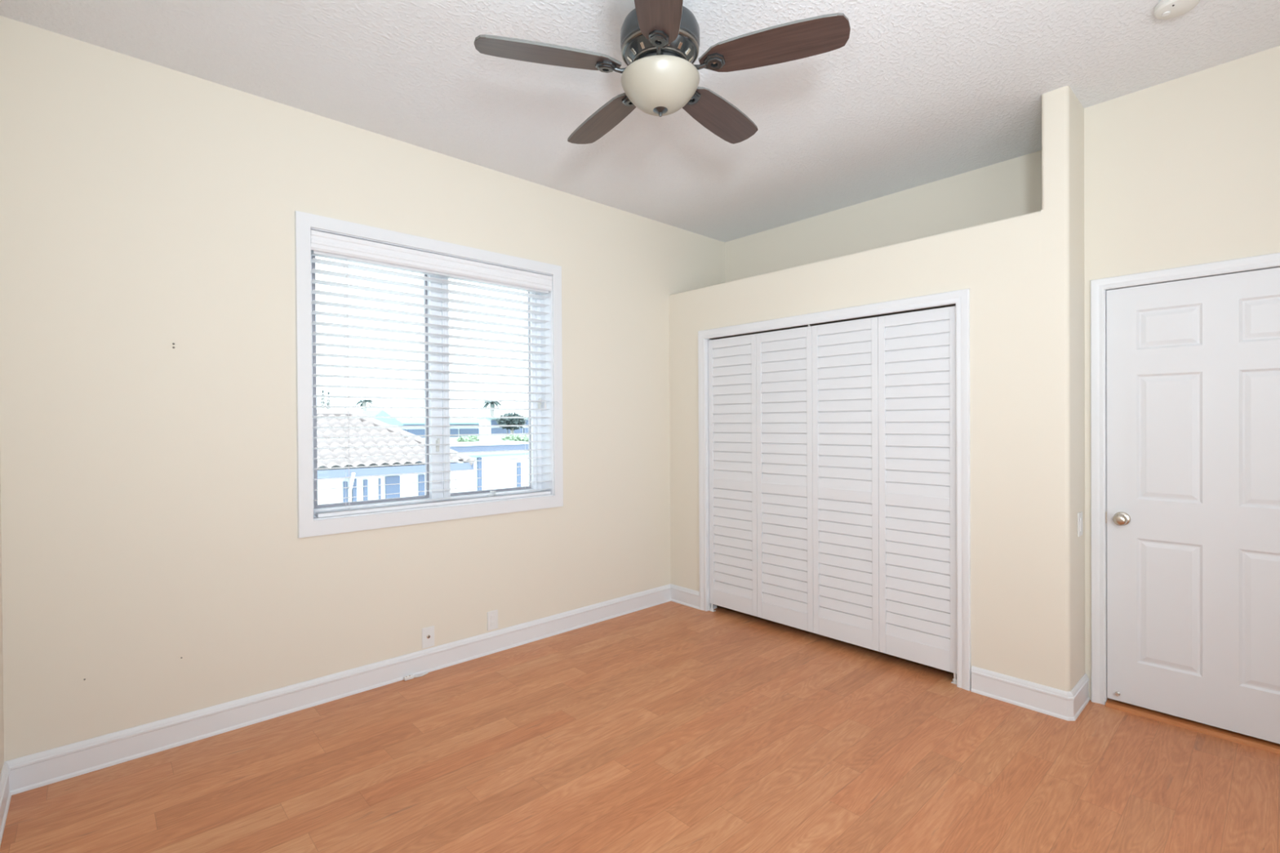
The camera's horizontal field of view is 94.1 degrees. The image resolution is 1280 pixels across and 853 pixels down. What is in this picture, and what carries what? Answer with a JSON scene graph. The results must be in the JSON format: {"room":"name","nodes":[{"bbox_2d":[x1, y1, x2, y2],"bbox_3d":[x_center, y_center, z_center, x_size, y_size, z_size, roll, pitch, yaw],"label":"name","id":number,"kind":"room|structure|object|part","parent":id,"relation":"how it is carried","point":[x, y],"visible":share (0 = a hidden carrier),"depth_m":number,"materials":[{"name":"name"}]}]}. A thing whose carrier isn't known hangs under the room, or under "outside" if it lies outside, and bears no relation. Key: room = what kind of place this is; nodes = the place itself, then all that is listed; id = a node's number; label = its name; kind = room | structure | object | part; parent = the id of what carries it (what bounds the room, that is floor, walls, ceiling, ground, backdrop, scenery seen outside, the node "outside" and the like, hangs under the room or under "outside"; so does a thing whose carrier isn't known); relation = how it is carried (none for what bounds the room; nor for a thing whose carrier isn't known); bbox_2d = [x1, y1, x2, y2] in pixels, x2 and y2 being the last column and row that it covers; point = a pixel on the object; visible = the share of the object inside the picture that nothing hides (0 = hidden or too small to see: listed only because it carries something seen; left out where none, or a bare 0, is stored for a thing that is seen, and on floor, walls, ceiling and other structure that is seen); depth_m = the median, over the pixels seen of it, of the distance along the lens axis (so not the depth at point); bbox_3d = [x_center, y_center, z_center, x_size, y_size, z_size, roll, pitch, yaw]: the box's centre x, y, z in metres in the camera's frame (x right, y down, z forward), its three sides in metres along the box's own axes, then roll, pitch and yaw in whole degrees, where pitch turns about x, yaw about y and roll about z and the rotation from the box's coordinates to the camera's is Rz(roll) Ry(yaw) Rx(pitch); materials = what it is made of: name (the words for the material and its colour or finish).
{"room":"empty bedroom","nodes":[
{"label":"empty bedroom","id":0,"kind":"room"},
{"bbox_2d":[0,461,4,776],"bbox_3d":[-1.025,-0.048,0.654,0.100,3.061,4.350,-1,0,-43],"label":"wall","id":1,"kind":"structure","parent":0,"point":[2,722],"depth_m":2.26,"materials":[{"name":"beige paint"}]},
{"bbox_2d":[0,761,11,846],"bbox_3d":[-0.972,1.357,0.703,0.020,0.130,4.350,-1,0,-43],"label":"baseboard","id":2,"kind":"structure","parent":1,"relation":"attached to","point":[5,794],"depth_m":2.18,"materials":[{"name":"white paint"}]},
{"bbox_2d":[0,15,724,761],"bbox_3d":[-0.936,-0.067,3.859,4.567,3.061,0.250,-1,0,-43],"label":"wall","id":3,"kind":"structure","parent":0,"point":[148,486],"depth_m":2.75,"materials":[{"name":"beige paint"}]},
{"bbox_2d":[5,583,671,795],"bbox_3d":[-1.095,1.341,3.530,3.664,0.130,0.020,-1,0,-43],"label":"baseboard","id":4,"kind":"structure","parent":3,"relation":"attached to","point":[40,769],"depth_m":2.92,"materials":[{"name":"white paint"}]},
{"bbox_2d":[422,625,434,648],"bbox_3d":[-1.214,1.211,3.423,0.072,0.116,0.016,-1,0,-43],"label":"cable wall plate","id":5,"kind":"object","parent":3,"relation":"attached to","point":[428,633],"visible":1,"depth_m":3.42,"materials":[{"name":"white plastic"}]},
{"bbox_2d":[294,210,563,537],"bbox_3d":[-1.205,-0.265,3.599,1.600,1.630,0.268,-1,0,-43],"label":"window","id":6,"kind":"structure","parent":3,"relation":"in","point":[308,525],"depth_m":3.58,"materials":[{"name":"white paint"}]},
{"bbox_3d":[-1.524,-0.269,3.413,0.650,1.408,0.024,-1,0,-43],"label":"sash","id":7,"kind":"part","parent":6,"relation":"part of","materials":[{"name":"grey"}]},
{"bbox_3d":[-1.249,-0.272,3.647,1.464,1.480,0.090,-1,0,-43],"label":"frame","id":8,"kind":"part","parent":6,"relation":"part of","materials":[{"name":"white plastic"}]},
{"bbox_2d":[311,229,552,517],"bbox_3d":[-1.151,-0.272,3.540,1.456,1.468,0.093,-1,0,-43],"label":"window blind","id":9,"kind":"object","parent":6,"relation":"attached to","point":[324,245],"visible":0.94,"depth_m":3.45,"materials":[{"name":"white plastic"}]},
{"bbox_3d":[-1.562,-0.253,3.179,0.008,1.412,0.068,-1,0,-43],"label":"ladder cord","id":10,"kind":"part","parent":9,"relation":"part of","materials":[{"name":"white fabric"}]},
{"bbox_3d":[-1.147,0.452,3.561,1.426,0.020,0.060,-1,0,-43],"label":"rail","id":11,"kind":"part","parent":9,"relation":"part of","materials":[{"name":"white plastic"}]},
{"bbox_3d":[-1.150,-0.258,3.558,0.008,1.412,0.068,-1,0,-43],"label":"ladder cord","id":12,"kind":"part","parent":9,"relation":"part of","materials":[{"name":"white fabric"}]},
{"bbox_3d":[-0.741,-0.263,3.934,0.008,1.412,0.068,-1,0,-43],"label":"ladder cord","id":13,"kind":"part","parent":9,"relation":"part of","materials":[{"name":"white fabric"}]},
{"bbox_3d":[-0.636,-0.545,3.984,0.016,0.850,0.016,-1,0,-43],"label":"lift cord","id":14,"kind":"part","parent":9,"relation":"part of","materials":[{"name":"white fabric"}]},
{"bbox_3d":[-1.219,0.111,3.597,0.020,0.080,0.024,-1,0,-43],"label":"lock lever","id":15,"kind":"part","parent":6,"relation":"part of","materials":[{"name":"white plastic"}]},
{"bbox_3d":[-0.984,-0.275,3.910,0.646,1.408,0.024,-1,0,-43],"label":"sash","id":16,"kind":"part","parent":6,"relation":"part of","materials":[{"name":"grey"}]},
{"bbox_3d":[-0.686,-0.155,4.086,0.020,0.080,0.024,-1,0,-43],"label":"lock lever","id":17,"kind":"part","parent":6,"relation":"part of","materials":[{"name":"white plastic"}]},
{"bbox_2d":[487,609,497,631],"bbox_3d":[-0.915,1.204,3.703,0.072,0.116,0.008,-1,0,-43],"label":"power outlet","id":18,"kind":"object","parent":3,"relation":"attached to","point":[492,616],"visible":1,"depth_m":3.70,"materials":[{"name":"white plastic"}]},
{"bbox_2d":[0,600,1279,852],"bbox_3d":[0.666,1.433,2.208,4.467,0.060,4.350,-1,0,-43],"label":"floor","id":19,"kind":"structure","parent":0,"point":[670,726],"depth_m":2.43,"materials":[{"name":"brown wood"}]},
{"bbox_2d":[403,671,428,680],"bbox_3d":[-1.255,1.396,3.346,0.138,0.023,0.022,-1,0,-43],"label":"cable","id":20,"kind":"object","parent":19,"relation":"on","point":[411,676],"visible":1,"depth_m":3.32,"materials":[{"name":"white plastic"}]},
{"bbox_2d":[0,0,1279,242],"bbox_3d":[1.134,-1.647,1.585,4.567,0.100,6.400,-1,0,-43],"label":"ceiling","id":21,"kind":"structure","parent":0,"point":[918,92],"depth_m":2.72,"materials":[{"name":"white paint"}]},
{"bbox_2d":[474,0,850,144],"bbox_3d":[0.077,-1.367,2.229,1.251,0.455,1.254,-1,0,-43],"label":"ceiling fan","id":22,"kind":"object","parent":21,"relation":"hanging from","point":[660,39],"visible":1,"depth_m":2.09,"materials":[{"name":"brown wood"}]},
{"bbox_3d":[-0.317,-1.301,2.086,0.510,0.010,0.155,0,11,-15],"label":"blade","id":23,"kind":"part","parent":22,"relation":"part of","materials":[{"name":"brown wood"}]},
{"bbox_3d":[-0.147,-1.305,2.531,0.155,0.010,0.510,-14,7,-32],"label":"blade","id":24,"kind":"part","parent":22,"relation":"part of","materials":[{"name":"brown wood"}]},
{"bbox_3d":[0.054,-1.302,1.788,0.155,0.010,0.510,11,1,3],"label":"blade","id":25,"kind":"part","parent":22,"relation":"part of","materials":[{"name":"brown wood"}]},
{"bbox_3d":[0.075,-1.222,2.192,0.288,0.122,0.288,-1,0,-43],"label":"lamp shade","id":26,"kind":"part","parent":22,"relation":"part of","materials":[{"name":"beige glass"}]},
{"bbox_3d":[0.328,-1.308,2.507,0.155,0.010,0.510,-14,-8,38],"label":"blade","id":27,"kind":"part","parent":22,"relation":"part of","materials":[{"name":"brown wood"}]},
{"bbox_3d":[0.453,-1.306,2.048,0.510,0.010,0.155,0,-11,21],"label":"blade","id":28,"kind":"part","parent":22,"relation":"part of","materials":[{"name":"brown wood"}]},
{"bbox_2d":[1154,0,1200,19],"bbox_3d":[2.029,-1.586,2.251,0.132,0.042,0.132,-1,0,-43],"label":"smoke detector","id":29,"kind":"object","parent":21,"relation":"attached to","point":[1165,9],"visible":1,"depth_m":2.24,"materials":[{"name":"white plastic"}]},
{"bbox_2d":[669,85,1084,691],"bbox_3d":[1.393,-0.113,4.031,0.703,3.001,2.648,-1,0,-43],"label":"wall","id":30,"kind":"structure","parent":0,"point":[1024,274],"depth_m":3.00,"materials":[{"name":"beige paint"}]},
{"bbox_2d":[671,583,699,609],"bbox_3d":[0.349,1.325,4.651,0.020,0.130,0.322,-1,0,-43],"label":"baseboard","id":31,"kind":"structure","parent":30,"relation":"attached to","point":[682,595],"depth_m":4.64,"materials":[{"name":"white paint"}]},
{"bbox_2d":[708,324,813,632],"bbox_3d":[0.824,0.361,4.182,0.034,2.059,0.879,-1,0,-43],"label":"door","id":32,"kind":"structure","parent":30,"relation":"in","point":[761,480],"depth_m":4.14,"materials":[{"name":"white paint"}]},
{"bbox_3d":[0.675,-0.096,4.341,0.022,0.974,0.362,-1,0,-43],"label":"louver panel","id":33,"kind":"part","parent":32,"relation":"part of","materials":[{"name":"white paint"}]},
{"bbox_3d":[0.681,0.840,4.347,0.022,0.762,0.362,-1,0,-43],"label":"louver panel","id":34,"kind":"part","parent":32,"relation":"part of","materials":[{"name":"white paint"}]},
{"bbox_3d":[0.972,-0.096,4.018,0.022,0.974,0.362,-1,0,-43],"label":"louver panel","id":35,"kind":"part","parent":32,"relation":"part of","materials":[{"name":"white paint"}]},
{"bbox_3d":[0.978,0.840,4.023,0.022,0.762,0.362,-1,0,-43],"label":"louver panel","id":36,"kind":"part","parent":32,"relation":"part of","materials":[{"name":"white paint"}]},
{"bbox_2d":[709,303,955,339],"bbox_3d":[1.124,-0.665,3.859,0.025,0.014,1.742,-1,0,-43],"label":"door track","id":37,"kind":"structure","parent":30,"relation":"attached to","point":[953,304],"depth_m":3.69,"materials":[{"name":"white metal"}]},
{"bbox_2d":[697,288,970,690],"bbox_3d":[1.132,0.333,3.868,0.128,2.114,1.897,-1,0,-43],"label":"trim","id":38,"kind":"structure","parent":30,"relation":"attached to","point":[961,298],"depth_m":3.22,"materials":[{"name":"white paint"}]},
{"bbox_2d":[812,306,956,684],"bbox_3d":[1.420,0.371,3.533,0.034,2.039,0.879,-1,0,-43],"label":"door","id":39,"kind":"structure","parent":30,"relation":"in","point":[884,387],"depth_m":3.49,"materials":[{"name":"white paint"}]},
{"bbox_3d":[1.270,-0.096,3.694,0.022,0.974,0.362,-1,0,-43],"label":"louver panel","id":40,"kind":"part","parent":39,"relation":"part of","materials":[{"name":"white paint"}]},
{"bbox_3d":[1.276,0.840,3.700,0.022,0.762,0.362,-1,0,-43],"label":"louver panel","id":41,"kind":"part","parent":39,"relation":"part of","materials":[{"name":"white paint"}]},
{"bbox_3d":[1.567,-0.096,3.371,0.022,0.974,0.362,-1,0,-43],"label":"louver panel","id":42,"kind":"part","parent":39,"relation":"part of","materials":[{"name":"white paint"}]},
{"bbox_3d":[1.573,0.840,3.376,0.022,0.762,0.362,-1,0,-43],"label":"louver panel","id":43,"kind":"part","parent":39,"relation":"part of","materials":[{"name":"white paint"}]},
{"bbox_2d":[970,666,1089,720],"bbox_3d":[2.010,1.324,3.075,0.334,0.130,0.446,-1,0,-43],"label":"baseboard","id":44,"kind":"structure","parent":30,"relation":"attached to","point":[1063,704],"depth_m":2.95,"materials":[{"name":"white paint"}]},
{"bbox_2d":[1077,511,1082,537],"bbox_3d":[2.183,0.484,2.951,0.080,0.116,0.010,-1,0,-43],"label":"light switch","id":45,"kind":"object","parent":30,"relation":"attached to","point":[1079,514],"visible":1,"depth_m":2.94,"materials":[{"name":"white plastic"}]},
{"bbox_2d":[724,150,1041,282],"bbox_3d":[1.688,-0.116,4.302,0.100,3.001,2.648,-1,0,-43],"label":"wall niche","id":46,"kind":"object","parent":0,"point":[1011,188],"visible":0.21,"depth_m":4.11,"materials":[{"name":"beige paint"}]},
{"bbox_2d":[1084,45,1279,700],"bbox_3d":[2.881,-0.113,2.444,0.120,3.001,1.702,-1,0,-43],"label":"wall","id":47,"kind":"structure","parent":0,"point":[1183,171],"depth_m":2.76,"materials":[{"name":"beige paint"}]},
{"bbox_2d":[1090,252,1279,704],"bbox_3d":[2.636,0.326,2.704,0.137,2.124,0.934,-1,0,-43],"label":"trim","id":48,"kind":"structure","parent":47,"relation":"attached to","point":[1099,287],"depth_m":2.97,"materials":[{"name":"white paint"}]},
{"bbox_2d":[1105,697,1279,754],"bbox_3d":[2.624,1.379,2.691,0.110,0.018,0.818,-1,0,-43],"label":"threshold","id":49,"kind":"object","parent":47,"relation":"attached to","point":[1221,733],"depth_m":2.73,"materials":[{"name":"brown wood"}]},
{"bbox_2d":[1106,267,1279,743],"bbox_3d":[2.587,0.339,2.659,0.104,2.030,0.817,-1,0,-43],"label":"door","id":50,"kind":"structure","parent":47,"relation":"in","point":[1193,513],"depth_m":2.73,"materials":[{"name":"white paint"}]},
{"bbox_3d":[2.341,0.452,2.902,0.068,0.066,0.066,-1,0,-43],"label":"knob","id":51,"kind":"part","parent":50,"relation":"part of","materials":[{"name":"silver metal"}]},
{"label":"outside","id":52,"kind":"structure","parent":0,"visible":0},
{"bbox_3d":[-45.081,4.581,71.295,150.000,0.200,154.000,-1,0,-43],"label":"ground","id":53,"kind":"structure","parent":52,"visible":0},
{"bbox_2d":[320,390,325,409],"bbox_3d":[-19.401,1.141,36.505,0.326,6.769,0.304,-1,0,-43],"label":"conifer","id":54,"kind":"object","parent":53,"relation":"on","point":[322,402],"visible":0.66,"depth_m":36.44,"materials":[{"name":"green plant"}]},
{"bbox_2d":[326,391,331,409],"bbox_3d":[-19.182,1.178,36.721,0.292,6.690,0.292,0,0,4],"label":"conifer","id":55,"kind":"object","parent":53,"relation":"on","point":[328,400],"visible":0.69,"depth_m":36.65,"materials":[{"name":"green plant"}]},
{"bbox_2d":[355,399,374,412],"bbox_3d":[-20.485,1.247,44.331,1.391,6.494,1.391,-1,0,-43],"label":"palm tree","id":56,"kind":"object","parent":53,"relation":"on","point":[364,402],"visible":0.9,"depth_m":44.22,"materials":[{"name":"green plant"}]},
{"bbox_2d":[361,409,403,426],"bbox_3d":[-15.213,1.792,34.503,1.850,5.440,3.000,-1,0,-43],"label":"house","id":57,"kind":"structure","parent":53,"relation":"on","point":[392,421],"depth_m":33.55,"materials":[{"name":"white paint"}]},
{"bbox_2d":[316,409,475,504],"bbox_3d":[-11.329,2.113,13.188,13.221,5.000,7.147,-1,0,-43],"label":"house","id":58,"kind":"structure","parent":53,"relation":"on","point":[321,422],"depth_m":14.04,"materials":[{"name":"white paint"}]},
{"bbox_2d":[395,417,479,442],"bbox_3d":[-15.384,1.945,41.748,7.600,5.050,6.300,-1,0,-43],"label":"villa","id":59,"kind":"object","parent":53,"relation":"on","point":[406,421],"visible":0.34,"depth_m":40.60,"materials":[{"name":"white paint"}]},
{"bbox_2d":[456,435,479,442],"bbox_3d":[-11.242,2.482,40.181,2.490,3.944,1.704,-1,0,-43],"label":"shrub","id":60,"kind":"object","parent":53,"relation":"on","point":[467,438],"visible":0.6,"depth_m":39.58,"materials":[{"name":"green plant"}]},
{"bbox_2d":[449,440,528,452],"bbox_3d":[-7.368,2.627,27.860,4.600,3.750,3.200,-1,0,-43],"label":"carport","id":61,"kind":"object","parent":53,"relation":"on","point":[518,446],"visible":0.17,"depth_m":26.61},
{"bbox_2d":[450,450,528,492],"bbox_3d":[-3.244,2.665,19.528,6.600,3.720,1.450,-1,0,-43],"label":"house","id":62,"kind":"structure","parent":53,"relation":"on","point":[519,454],"depth_m":17.76,"materials":[{"name":"white paint"}]},
{"bbox_2d":[480,400,502,416],"bbox_3d":[-11.117,1.208,44.780,1.698,6.448,1.680,-1,0,-43],"label":"palm tree","id":63,"kind":"object","parent":53,"relation":"on","point":[492,404],"visible":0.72,"depth_m":44.66,"materials":[{"name":"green plant"}]},
{"bbox_2d":[476,417,528,441],"bbox_3d":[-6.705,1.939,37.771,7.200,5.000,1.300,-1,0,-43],"label":"house","id":64,"kind":"structure","parent":53,"relation":"on","point":[482,421],"depth_m":35.52,"materials":[{"name":"white paint"}]},
{"bbox_2d":[496,412,526,433],"bbox_3d":[-7.469,1.786,34.720,1.770,5.351,1.711,-1,0,-43],"label":"bushy tree","id":65,"kind":"object","parent":53,"relation":"on","point":[506,421],"visible":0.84,"depth_m":34.39,"materials":[{"name":"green plant"}]},
{"bbox_2d":[500,434,528,441],"bbox_3d":[-6.586,2.397,34.145,2.981,4.125,1.724,-1,0,-43],"label":"shrub","id":66,"kind":"object","parent":53,"relation":"on","point":[523,437],"visible":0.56,"depth_m":33.33,"materials":[{"name":"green plant"}]}
]}

